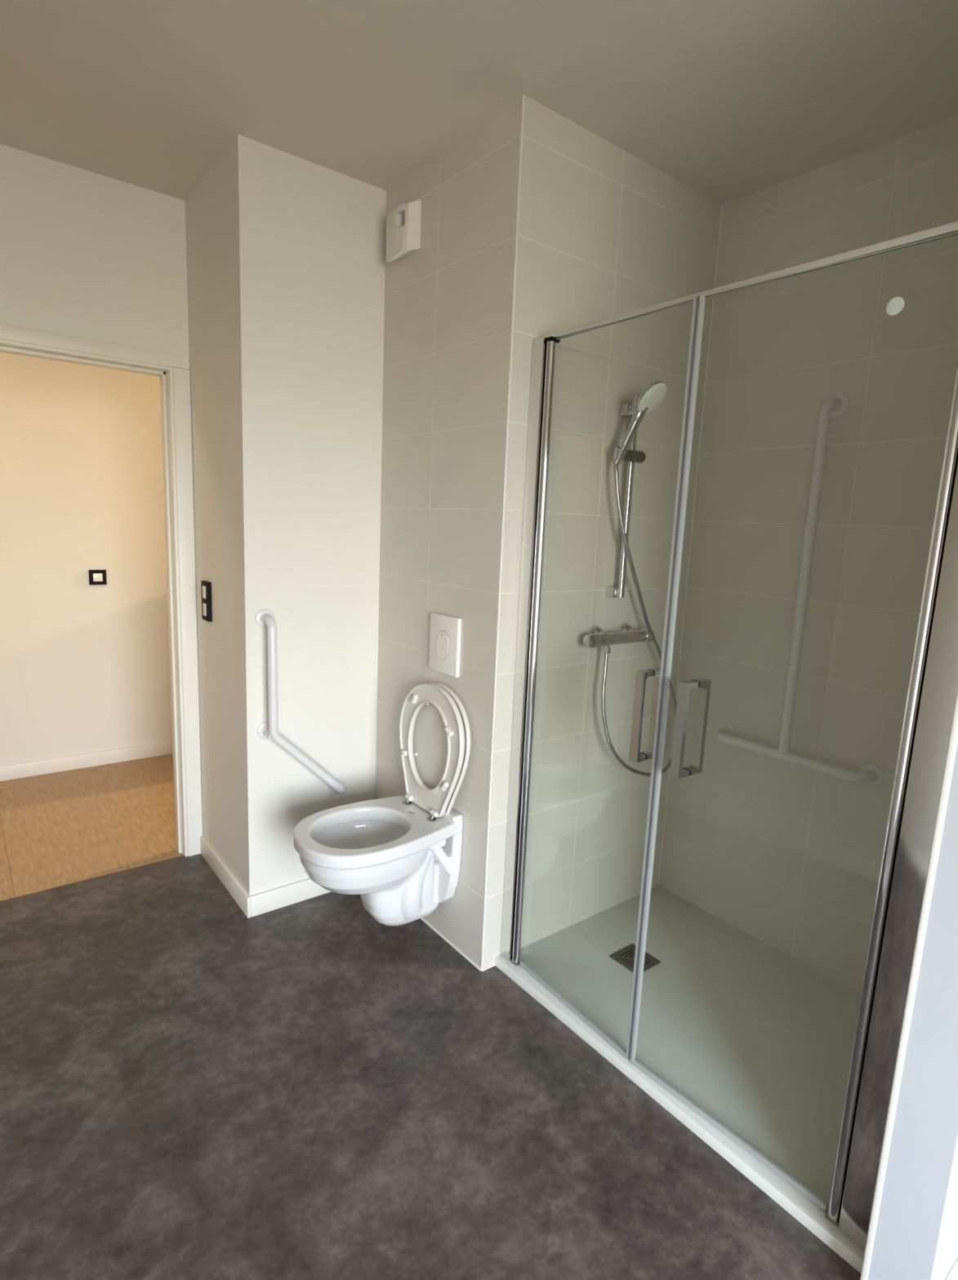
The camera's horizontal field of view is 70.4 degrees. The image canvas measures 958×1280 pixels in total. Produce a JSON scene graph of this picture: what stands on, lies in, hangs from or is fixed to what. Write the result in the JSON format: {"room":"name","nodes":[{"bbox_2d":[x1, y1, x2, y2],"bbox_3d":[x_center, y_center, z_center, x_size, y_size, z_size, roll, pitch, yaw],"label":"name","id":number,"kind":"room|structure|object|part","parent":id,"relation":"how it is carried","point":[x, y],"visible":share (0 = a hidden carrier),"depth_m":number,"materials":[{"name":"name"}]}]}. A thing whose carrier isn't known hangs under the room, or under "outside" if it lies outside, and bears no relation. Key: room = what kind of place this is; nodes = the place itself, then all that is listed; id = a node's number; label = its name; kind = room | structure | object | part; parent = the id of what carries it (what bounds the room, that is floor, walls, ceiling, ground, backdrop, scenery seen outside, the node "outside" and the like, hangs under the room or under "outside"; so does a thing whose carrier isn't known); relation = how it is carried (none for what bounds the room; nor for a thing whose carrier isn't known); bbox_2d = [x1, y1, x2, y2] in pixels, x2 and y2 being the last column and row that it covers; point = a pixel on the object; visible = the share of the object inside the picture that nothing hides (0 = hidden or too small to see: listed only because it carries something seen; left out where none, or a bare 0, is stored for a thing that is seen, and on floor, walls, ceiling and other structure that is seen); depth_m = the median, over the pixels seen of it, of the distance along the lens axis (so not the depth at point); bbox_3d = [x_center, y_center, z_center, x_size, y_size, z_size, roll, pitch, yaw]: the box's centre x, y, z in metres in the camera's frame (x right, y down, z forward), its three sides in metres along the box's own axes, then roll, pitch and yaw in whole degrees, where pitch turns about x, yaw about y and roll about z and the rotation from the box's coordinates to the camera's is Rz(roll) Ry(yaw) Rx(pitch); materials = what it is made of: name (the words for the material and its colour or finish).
{"room":"bathroom","nodes":[
{"label":"bathroom","id":0,"kind":"room"},
{"bbox_2d":[0,351,172,765],"bbox_3d":[-0.980,-0.673,4.659,7.200,2.604,0.100,-5,12,-37],"label":"wall","id":1,"kind":"structure","parent":0,"point":[85,668],"depth_m":3.70,"materials":[{"name":"white paint"}]},
{"bbox_2d":[0,740,173,781],"bbox_3d":[-2.731,0.730,3.495,2.820,0.082,0.012,-5,12,-37],"label":"baseboard","id":2,"kind":"structure","parent":1,"relation":"attached to","point":[22,770],"depth_m":3.86,"materials":[{"name":"white paint"}]},
{"bbox_2d":[88,569,106,585],"bbox_3d":[-2.112,-0.347,3.764,0.084,0.082,0.010,-5,12,-37],"label":"light switch","id":3,"kind":"object","parent":1,"relation":"attached to","point":[95,576],"visible":1,"depth_m":3.76,"materials":[{"name":"black plastic"}]},
{"bbox_2d":[0,143,189,356],"bbox_3d":[-1.168,-0.362,2.785,2.020,2.604,0.075,-5,12,-37],"label":"wall","id":4,"kind":"structure","parent":0,"point":[84,254],"depth_m":2.38,"materials":[{"name":"white paint"}]},
{"bbox_2d":[0,324,202,856],"bbox_3d":[-1.599,-0.053,2.511,1.038,2.050,0.102,-5,12,-37],"label":"door frame","id":5,"kind":"structure","parent":4,"relation":"in","point":[173,370],"depth_m":2.70,"materials":[{"name":"white paint"}]},
{"bbox_3d":[-1.186,-0.056,2.777,0.062,2.002,0.012,-5,12,-37],"label":"casing","id":6,"kind":"part","parent":5,"relation":"part of","materials":[{"name":"white paint"}]},
{"bbox_2d":[184,134,386,896],"bbox_3d":[-0.766,-0.327,2.679,0.519,2.604,0.590,-5,12,-37],"label":"wall","id":7,"kind":"structure","parent":0,"point":[286,252],"depth_m":2.42,"materials":[{"name":"paint"}]},
{"bbox_2d":[200,580,212,622],"bbox_3d":[-1.059,-0.152,2.641,0.016,0.151,0.082,-5,12,-37],"label":"light switch","id":8,"kind":"object","parent":7,"relation":"attached to","point":[206,613],"visible":1,"depth_m":2.62,"materials":[{"name":"black plastic"}]},
{"bbox_2d":[202,602,206,616],"bbox_3d":[-1.064,-0.119,2.651,0.016,0.049,0.038,-5,12,-37],"label":"switch","id":9,"kind":"object","parent":8,"relation":"attached to","point":[204,604],"depth_m":2.64,"materials":[{"name":"beige plastic"}]},
{"bbox_2d":[200,835,250,918],"bbox_3d":[-1.026,0.935,2.725,0.012,0.082,0.602,-5,12,-37],"label":"baseboard","id":10,"kind":"structure","parent":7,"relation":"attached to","point":[237,891],"depth_m":2.67,"materials":[{"name":"white paint"}]},
{"bbox_2d":[249,878,330,917],"bbox_3d":[-0.637,0.963,2.657,0.517,0.082,0.012,-5,12,-37],"label":"baseboard","id":11,"kind":"structure","parent":7,"relation":"attached to","point":[282,896],"depth_m":2.57,"materials":[{"name":"white paint"}]},
{"bbox_2d":[254,608,345,795],"bbox_3d":[-0.625,0.254,2.474,0.345,0.743,0.084,-5,12,-37],"label":"grab rail","id":12,"kind":"object","parent":7,"relation":"attached to","point":[264,618],"visible":1,"depth_m":2.36,"materials":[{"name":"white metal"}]},
{"bbox_3d":[-0.744,0.331,2.406,0.025,0.025,0.066,-5,12,-37],"label":"bracket arm","id":13,"kind":"part","parent":12,"relation":"part of","materials":[{"name":"white plastic"}]},
{"bbox_2d":[0,753,860,1279],"bbox_3d":[0.945,1.183,2.367,7.200,0.121,6.595,-5,12,-37],"label":"floor","id":14,"kind":"structure","parent":0,"point":[193,1086],"depth_m":1.72,"materials":[{"name":"stone"}]},
{"bbox_2d":[493,885,863,1273],"bbox_3d":[0.764,1.147,2.092,0.875,0.029,1.198,-5,12,-37],"label":"shower tray","id":15,"kind":"object","parent":14,"relation":"on","point":[758,1038],"visible":0.57,"depth_m":2.03,"materials":[{"name":"white ceramic"}]},
{"bbox_2d":[500,221,957,1251],"bbox_3d":[0.478,0.188,1.671,0.092,1.977,1.197,-5,12,-37],"label":"shower enclosure","id":16,"kind":"object","parent":15,"relation":"on","point":[932,682],"visible":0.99,"depth_m":1.40,"materials":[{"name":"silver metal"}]},
{"bbox_3d":[0.164,0.108,2.096,0.026,1.942,0.026,-5,12,-37],"label":"hinge post","id":17,"kind":"part","parent":16,"relation":"part of","materials":[{"name":"silver metal"}]},
{"bbox_3d":[0.410,0.193,1.720,0.043,0.234,0.025,-5,12,-37],"label":"handle","id":18,"kind":"part","parent":16,"relation":"part of","materials":[{"name":"silver metal"}]},
{"bbox_3d":[0.447,0.190,1.751,0.043,0.234,0.025,-5,12,-37],"label":"handle","id":19,"kind":"part","parent":16,"relation":"part of","materials":[{"name":"silver metal"}]},
{"bbox_3d":[0.489,0.213,1.622,0.042,0.234,0.025,-5,12,-37],"label":"handle","id":20,"kind":"part","parent":16,"relation":"part of","materials":[{"name":"silver metal"}]},
{"bbox_3d":[0.529,0.210,1.649,0.042,0.234,0.025,-5,12,-37],"label":"handle","id":21,"kind":"part","parent":16,"relation":"part of","materials":[{"name":"silver metal"}]},
{"bbox_3d":[0.527,-0.780,1.529,0.016,0.014,1.063,-5,12,-37],"label":"rail","id":22,"kind":"part","parent":16,"relation":"part of","materials":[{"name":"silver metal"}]},
{"bbox_3d":[0.800,0.273,1.289,0.026,1.942,0.026,-5,12,-37],"label":"hinge post","id":23,"kind":"part","parent":16,"relation":"part of","materials":[{"name":"silver metal"}]},
{"bbox_2d":[0,0,957,204],"bbox_3d":[0.341,-1.288,0.487,3.600,0.120,5.199,-5,12,-37],"label":"ceiling","id":24,"kind":"structure","parent":0,"point":[731,100],"depth_m":1.76,"materials":[{"name":"paint"}]},
{"bbox_2d":[375,94,720,968],"bbox_3d":[0.227,-0.295,2.746,1.131,2.604,0.929,-5,12,-37],"label":"wall","id":25,"kind":"structure","parent":0,"point":[604,233],"depth_m":2.23,"materials":[{"name":"white tile"}]},
{"bbox_2d":[292,681,470,926],"bbox_3d":[-0.330,0.565,2.231,0.548,0.819,0.374,-5,12,-37],"label":"toilet","id":26,"kind":"object","parent":25,"relation":"attached to","point":[401,854],"visible":1,"depth_m":2.26,"materials":[{"name":"white ceramic"}]},
{"bbox_3d":[-0.254,0.575,2.393,0.033,0.005,0.033,-5,12,-37],"label":"hinge plate","id":27,"kind":"part","parent":26,"relation":"part of","materials":[{"name":"silver metal"}]},
{"bbox_3d":[-0.159,0.600,2.272,0.033,0.005,0.033,-5,12,-37],"label":"hinge plate","id":28,"kind":"part","parent":26,"relation":"part of","materials":[{"name":"silver metal"}]},
{"bbox_3d":[-0.167,0.364,2.318,0.048,0.437,0.370,-5,12,-37],"label":"seat","id":29,"kind":"part","parent":26,"relation":"part of","materials":[{"name":"white plastic"}]},
{"bbox_3d":[-0.148,0.363,2.333,0.042,0.439,0.372,-5,12,-37],"label":"lid","id":30,"kind":"part","parent":26,"relation":"part of","materials":[{"name":"white plastic"}]},
{"bbox_2d":[385,199,421,262],"bbox_3d":[-0.264,-1.368,2.284,0.060,0.178,0.158,-5,12,-37],"label":"air vent","id":31,"kind":"object","parent":25,"relation":"in","point":[403,220],"visible":1,"depth_m":2.24,"materials":[{"name":"white plastic"}]},
{"bbox_2d":[428,612,461,677],"bbox_3d":[-0.116,0.015,2.283,0.020,0.196,0.162,-5,12,-37],"label":"flush plate","id":32,"kind":"object","parent":25,"relation":"attached to","point":[445,630],"visible":1,"depth_m":2.27,"materials":[{"name":"white plastic"}]},
{"bbox_2d":[420,917,481,970],"bbox_3d":[-0.211,1.042,2.538,0.009,0.009,0.717,-5,12,-37],"label":"trim","id":33,"kind":"structure","parent":25,"relation":"attached to","point":[421,918],"depth_m":2.38,"materials":[{"name":"white"}]},
{"bbox_2d":[480,963,495,971],"bbox_3d":[0.031,1.097,2.276,0.057,0.008,0.008,-5,12,-37],"label":"trim","id":34,"kind":"structure","parent":25,"relation":"attached to","point":[492,965],"depth_m":2.27,"materials":[{"name":"white"}]},
{"bbox_2d":[480,95,524,968],"bbox_3d":[0.064,-0.182,2.046,0.007,2.603,0.007,-5,12,-37],"label":"trim","id":35,"kind":"structure","parent":25,"relation":"attached to","point":[522,96],"depth_m":2.01,"materials":[{"name":"white"}]},
{"bbox_2d":[520,884,657,948],"bbox_3d":[0.417,1.048,2.570,0.831,0.004,0.004,-5,12,-37],"label":"trim","id":36,"kind":"structure","parent":25,"relation":"attached to","point":[657,885],"depth_m":2.54,"materials":[{"name":"white"}]},
{"bbox_2d":[582,622,654,653],"bbox_3d":[0.473,-0.005,2.346,0.328,0.088,0.083,-5,12,-37],"label":"shower mixer","id":37,"kind":"object","parent":25,"relation":"attached to","point":[596,637],"visible":0.98,"depth_m":2.31,"materials":[{"name":"silver metal"}]},
{"bbox_3d":[0.371,0.004,2.245,0.043,0.048,0.048,-5,12,-37],"label":"knob","id":38,"kind":"part","parent":37,"relation":"part of","materials":[{"name":"silver metal"}]},
{"bbox_2d":[600,463,675,776],"bbox_3d":[0.606,-0.040,2.376,0.445,1.092,0.066,-4,12,-34],"label":"shower hose","id":39,"kind":"object","parent":37,"relation":"attached to","point":[617,757],"visible":0.74,"depth_m":2.31,"materials":[{"name":"silver metal"}]},
{"bbox_3d":[0.597,-0.016,2.418,0.043,0.048,0.048,-5,12,-37],"label":"knob","id":40,"kind":"part","parent":37,"relation":"part of","materials":[{"name":"silver metal"}]},
{"bbox_2d":[606,395,645,597],"bbox_3d":[0.468,-0.466,2.243,0.084,0.662,0.148,12,13,43],"label":"riser rail","id":41,"kind":"object","parent":25,"relation":"attached to","point":[631,455],"visible":0.94,"depth_m":2.25,"materials":[{"name":"silver metal"}]},
{"bbox_3d":[0.498,-0.471,2.266,0.025,0.658,0.020,-5,12,-37],"label":"rail","id":42,"kind":"part","parent":41,"relation":"part of","materials":[{"name":"silver metal"}]},
{"bbox_2d":[613,381,666,464],"bbox_3d":[0.506,-0.675,2.127,0.111,0.244,0.149,-5,12,-37],"label":"shower head","id":43,"kind":"object","parent":41,"relation":"attached to","point":[653,394],"visible":0.99,"depth_m":2.10,"materials":[{"name":"silver metal"}]},
{"bbox_3d":[0.479,-0.656,2.136,0.107,0.202,0.043,8,11,28],"label":"handle","id":44,"kind":"part","parent":43,"relation":"part of","materials":[{"name":"silver metal"}]},
{"bbox_2d":[657,204,722,884],"bbox_3d":[0.800,-0.257,2.606,0.006,2.584,0.006,-5,12,-37],"label":"trim","id":45,"kind":"structure","parent":25,"relation":"attached to","point":[721,205],"depth_m":2.57,"materials":[{"name":"white"}]},
{"bbox_2d":[658,115,957,993],"bbox_3d":[1.219,-0.154,2.172,0.120,2.604,1.220,-5,12,-37],"label":"wall","id":46,"kind":"structure","parent":0,"point":[788,855],"depth_m":2.22,"materials":[{"name":"white tile"}]},
{"bbox_2d":[657,884,860,994],"bbox_3d":[1.110,1.114,2.358,0.003,0.003,1.199,-5,12,-37],"label":"trim","id":47,"kind":"structure","parent":46,"relation":"attached to","point":[658,885],"depth_m":2.44,"materials":[{"name":"white"}]},
{"bbox_2d":[715,392,884,786],"bbox_3d":[1.065,-0.174,2.199,0.088,1.208,0.576,-5,12,-37],"label":"grab rail","id":48,"kind":"object","parent":46,"relation":"attached to","point":[837,404],"visible":1,"depth_m":2.17,"materials":[{"name":"white metal"}]},
{"bbox_2d":[866,742,957,1279],"bbox_3d":[1.243,-0.020,1.390,1.051,2.604,0.106,-5,12,-37],"label":"wall pier","id":49,"kind":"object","parent":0,"point":[916,1234],"visible":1,"depth_m":1.21,"materials":[{"name":"white paint"}]},
{"bbox_2d":[859,688,957,1279],"bbox_3d":[0.802,0.009,1.110,0.012,2.603,0.013,-5,12,-37],"label":"trim","id":50,"kind":"structure","parent":49,"relation":"attached to","point":[953,740],"depth_m":1.21,"materials":[{"name":"white"}]},
{"bbox_2d":[944,1257,957,1279],"bbox_3d":[1.226,1.231,1.556,1.048,0.082,0.012,-5,12,-37],"label":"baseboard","id":51,"kind":"structure","parent":49,"relation":"attached to","point":[953,1273],"depth_m":1.31,"materials":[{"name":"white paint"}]}
]}

